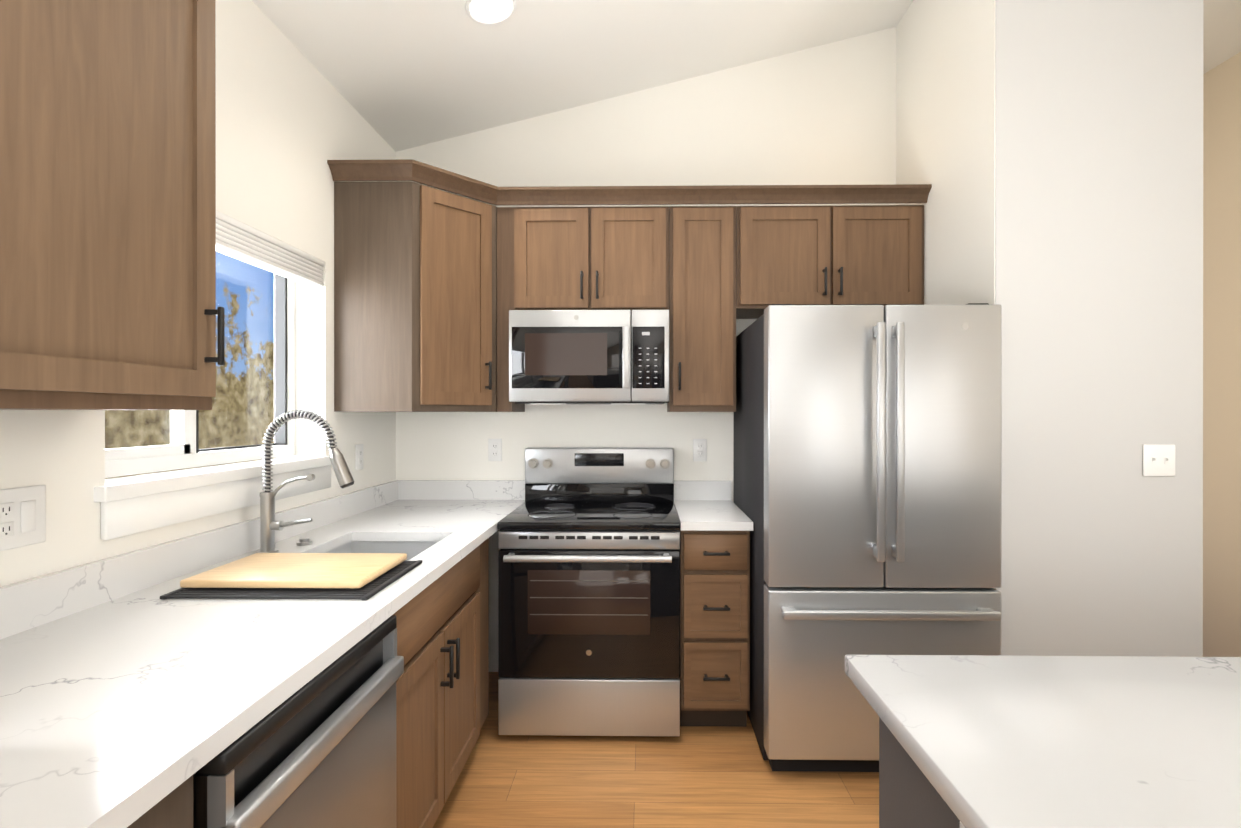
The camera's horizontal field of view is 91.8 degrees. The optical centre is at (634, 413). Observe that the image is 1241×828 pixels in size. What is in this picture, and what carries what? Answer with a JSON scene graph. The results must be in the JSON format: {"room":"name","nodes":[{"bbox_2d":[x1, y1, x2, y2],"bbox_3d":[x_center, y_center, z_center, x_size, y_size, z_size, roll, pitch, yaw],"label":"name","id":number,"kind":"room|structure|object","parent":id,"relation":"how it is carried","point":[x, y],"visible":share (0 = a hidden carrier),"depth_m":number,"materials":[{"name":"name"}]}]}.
{"room":"kitchen","nodes":[
{"label":"kitchen","id":0,"kind":"room"},
{"bbox_2d":[0,0,395,586],"bbox_3d":[-1.409,-0.019,0.040,0.200,2.762,6.670,0,0,1],"label":"wall","id":1,"kind":"structure","parent":0,"point":[290,120],"depth_m":2.08,"materials":[{"name":"white paint"}]},
{"bbox_2d":[0,485,45,550],"bbox_3d":[-1.286,0.216,1.248,0.009,0.125,0.125,0,0,1],"label":"electrical outlet","id":2,"kind":"object","parent":1,"relation":"attached to","point":[22,516],"visible":1,"depth_m":1.26,"materials":[{"name":"white plastic"}]},
{"bbox_2d":[0,0,224,409],"bbox_3d":[-1.127,-0.494,0.994,0.330,0.970,0.792,0,0,1],"label":"upper cabinet","id":3,"kind":"object","parent":1,"relation":"attached to","point":[107,204],"visible":1,"depth_m":1.08,"materials":[{"name":"brown wood"}]},
{"bbox_2d":[94,254,331,539],"bbox_3d":[-1.359,-0.160,1.967,0.213,0.926,1.071,0,0,1],"label":"window","id":4,"kind":"structure","parent":1,"relation":"in","point":[134,504],"depth_m":1.88,"materials":[{"name":"white"}]},
{"bbox_2d":[216,210,324,285],"bbox_3d":[-1.309,-0.572,1.966,0.068,0.102,0.987,0,0,1],"label":"window blind","id":5,"kind":"object","parent":4,"relation":"attached to","point":[238,240],"visible":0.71,"depth_m":2.08,"materials":[{"name":"white plastic"}]},
{"bbox_2d":[355,444,362,469],"bbox_3d":[-1.263,0.198,2.759,0.009,0.118,0.072,0,0,1],"label":"electrical outlet","id":6,"kind":"object","parent":1,"relation":"attached to","point":[358,456],"visible":1,"depth_m":2.75,"materials":[{"name":"white plastic"}]},
{"bbox_2d":[334,181,496,411],"bbox_3d":[-0.960,-0.496,2.850,0.612,0.970,0.633,0,0,1],"label":"upper cabinet","id":7,"kind":"object","parent":1,"relation":"attached to","point":[415,296],"visible":1,"depth_m":2.54,"materials":[{"name":"brown wood"}]},
{"bbox_2d":[252,0,912,151],"bbox_3d":[0.824,-1.953,1.370,4.626,1.242,9.400,0,0,1],"label":"ceiling","id":8,"kind":"structure","parent":0,"point":[399,75],"depth_m":2.70,"materials":[{"name":"white paint"}]},
{"bbox_2d":[465,0,515,24],"bbox_3d":[-0.549,-1.554,2.291,0.188,0.059,0.194,0,0,1],"label":"recessed light","id":9,"kind":"object","parent":8,"relation":"in","point":[488,12],"visible":1,"depth_m":2.31,"materials":[{"name":"white plastic"}]},
{"bbox_2d":[396,27,895,671],"bbox_3d":[0.336,-0.434,3.249,3.594,3.585,0.200,0,0,1],"label":"wall","id":10,"kind":"structure","parent":0,"point":[820,115],"depth_m":3.15,"materials":[{"name":"white paint"}]},
{"bbox_2d":[488,439,501,460],"bbox_3d":[-0.736,0.189,3.160,0.072,0.118,0.009,0,0,1],"label":"electrical outlet","id":11,"kind":"object","parent":10,"relation":"attached to","point":[494,449],"visible":1,"depth_m":3.16,"materials":[{"name":"white plastic"}]},
{"bbox_2d":[497,206,668,411],"bbox_3d":[-0.245,-0.496,2.971,0.815,0.970,0.369,0,0,1],"label":"upper cabinet","id":12,"kind":"object","parent":10,"relation":"attached to","point":[582,258],"visible":0.92,"depth_m":2.83,"materials":[{"name":"brown wood"}]},
{"bbox_2d":[509,310,668,403],"bbox_3d":[-0.209,-0.262,2.943,0.738,0.433,0.424,0,0,1],"label":"microwave","id":13,"kind":"object","parent":12,"relation":"attached to","point":[588,356],"visible":1,"depth_m":2.76,"materials":[{"name":"grey metal"}]},
{"bbox_2d":[693,439,706,460],"bbox_3d":[0.340,0.189,3.144,0.072,0.118,0.009,0,0,1],"label":"electrical outlet","id":14,"kind":"object","parent":10,"relation":"attached to","point":[699,449],"visible":1,"depth_m":3.14,"materials":[{"name":"white plastic"}]},
{"bbox_2d":[667,206,735,411],"bbox_3d":[0.321,-0.496,2.963,0.314,0.970,0.369,0,0,1],"label":"upper cabinet","id":15,"kind":"object","parent":10,"relation":"attached to","point":[702,308],"visible":1,"depth_m":2.83,"materials":[{"name":"brown wood"}]},
{"bbox_2d":[327,159,931,205],"bbox_3d":[0.043,-1.015,2.642,2.624,0.068,0.357,0,0,1],"label":"crown molding","id":16,"kind":"structure","parent":15,"relation":"attached to","point":[401,170],"depth_m":2.67,"materials":[{"name":"brown wood"}]},
{"bbox_2d":[736,205,923,318],"bbox_3d":[0.920,-0.739,2.954,0.880,0.483,0.369,0,0,1],"label":"upper cabinet","id":17,"kind":"object","parent":10,"relation":"attached to","point":[840,255],"visible":0.98,"depth_m":2.81,"materials":[{"name":"brown wood"}]},
{"bbox_2d":[433,672,878,827],"bbox_3d":[0.849,1.411,1.373,4.676,0.100,9.400,0,0,1],"label":"floor","id":18,"kind":"structure","parent":0,"point":[707,777],"depth_m":2.19,"materials":[{"name":"brown wood"}]},
{"bbox_2d":[127,775,192,827],"bbox_3d":[-0.961,0.925,0.510,0.676,0.874,0.709,0,0,1],"label":"base cabinet","id":19,"kind":"object","parent":18,"relation":"on","point":[173,808],"visible":0.1,"depth_m":0.79,"materials":[{"name":"brown wood"}]},
{"bbox_2d":[193,615,403,827],"bbox_3d":[-0.929,0.926,1.174,0.723,0.871,0.602,0,0,1],"label":"dishwasher","id":20,"kind":"object","parent":18,"relation":"on","point":[318,750],"visible":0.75,"depth_m":1.14,"materials":[{"name":"silver metal"}]},
{"bbox_2d":[393,538,488,827],"bbox_3d":[-0.920,0.923,2.002,0.716,0.874,1.035,0,0,1],"label":"base cabinet","id":21,"kind":"object","parent":18,"relation":"on","point":[442,695],"visible":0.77,"depth_m":1.86,"materials":[{"name":"brown wood"}]},
{"bbox_2d":[0,480,525,827],"bbox_3d":[-0.938,0.418,1.358,0.700,0.135,3.618,0,0,1],"label":"countertop","id":22,"kind":"structure","parent":21,"relation":"on","point":[128,696],"depth_m":1.17,"materials":[{"name":"stone"}]},
{"bbox_2d":[160,560,421,599],"bbox_3d":[-0.897,0.445,1.636,0.505,0.008,0.365,0,0,1],"label":"mat","id":23,"kind":"object","parent":22,"relation":"on","point":[379,584],"visible":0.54,"depth_m":1.49,"materials":[{"name":"black plastic"}]},
{"bbox_2d":[180,553,406,588],"bbox_3d":[-0.909,0.427,1.648,0.456,0.024,0.300,0,0,1],"label":"cutting board","id":24,"kind":"object","parent":23,"relation":"on","point":[310,570],"visible":1,"depth_m":1.58,"materials":[{"name":"brown wood"}]},
{"bbox_2d":[256,410,353,552],"bbox_3d":[-1.062,0.217,2.002,0.310,0.464,0.185,0,0,1],"label":"faucet","id":25,"kind":"object","parent":22,"relation":"on","point":[269,525],"visible":1,"depth_m":1.93,"materials":[{"name":"silver metal"}]},
{"bbox_2d":[326,541,436,560],"bbox_3d":[-0.890,0.576,1.903,0.438,0.178,0.786,0,0,1],"label":"sink","id":26,"kind":"object","parent":22,"relation":"in","point":[411,549],"visible":0.06,"depth_m":2.29,"materials":[{"name":"silver metal"}]},
{"bbox_2d":[497,447,680,735],"bbox_3d":[-0.186,0.767,2.772,0.757,1.185,0.722,0,0,1],"label":"range","id":27,"kind":"object","parent":18,"relation":"on","point":[589,594],"visible":1,"depth_m":2.48,"materials":[{"name":"grey metal"}]},
{"bbox_2d":[680,529,749,726],"bbox_3d":[0.343,0.922,2.815,0.291,0.874,0.667,0,0,1],"label":"base cabinet","id":28,"kind":"object","parent":18,"relation":"on","point":[714,628],"visible":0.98,"depth_m":2.53,"materials":[{"name":"brown wood"}]},
{"bbox_2d":[673,481,752,530],"bbox_3d":[0.346,0.417,2.824,0.301,0.135,0.648,0,0,1],"label":"countertop","id":29,"kind":"structure","parent":28,"relation":"on","point":[705,506],"depth_m":2.86,"materials":[{"name":"stone"}]},
{"bbox_2d":[734,303,1001,771],"bbox_3d":[0.924,0.473,2.621,0.853,1.774,0.961,0,0,1],"label":"refrigerator","id":30,"kind":"object","parent":18,"relation":"on","point":[867,466],"visible":0.96,"depth_m":2.21,"materials":[{"name":"grey metal"}]},
{"bbox_2d":[845,655,1240,827],"bbox_3d":[1.424,0.907,0.159,2.090,0.910,1.910,0,0,1],"label":"kitchen island","id":31,"kind":"object","parent":18,"relation":"on","point":[974,741],"visible":1,"depth_m":0.86,"materials":[{"name":"grey stone"}]},
{"bbox_2d":[896,0,1202,656],"bbox_3d":[1.739,-0.433,2.688,0.770,3.585,0.883,0,0,1],"label":"wall","id":32,"kind":"structure","parent":0,"point":[1051,151],"depth_m":2.25,"materials":[{"name":"white paint"}]},
{"bbox_2d":[1143,445,1174,475],"bbox_3d":[1.953,0.173,2.234,0.118,0.118,0.018,0,0,1],"label":"switch plate","id":33,"kind":"object","parent":32,"relation":"attached to","point":[1158,460],"visible":1,"depth_m":2.24,"materials":[{"name":"white plastic"}]},
{"bbox_2d":[1203,52,1240,656],"bbox_3d":[3.062,-0.553,1.339,0.150,3.829,9.400,0,0,1],"label":"wall","id":34,"kind":"structure","parent":0,"point":[1221,359],"depth_m":3.05,"materials":[{"name":"beige paint"}]},
{"bbox_2d":[1203,0,1240,73],"bbox_3d":[2.586,-1.852,4.038,0.882,0.100,3.612,0,0,1],"label":"ceiling","id":35,"kind":"structure","parent":0,"point":[1221,31],"depth_m":2.83,"materials":[{"name":"white paint"}]},
{"label":"outside","id":36,"kind":"structure","parent":0,"visible":0},
{"bbox_2d":[105,251,273,478],"bbox_3d":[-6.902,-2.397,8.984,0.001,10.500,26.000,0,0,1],"label":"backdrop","id":37,"kind":"structure","parent":36,"point":[231,321],"depth_m":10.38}
]}

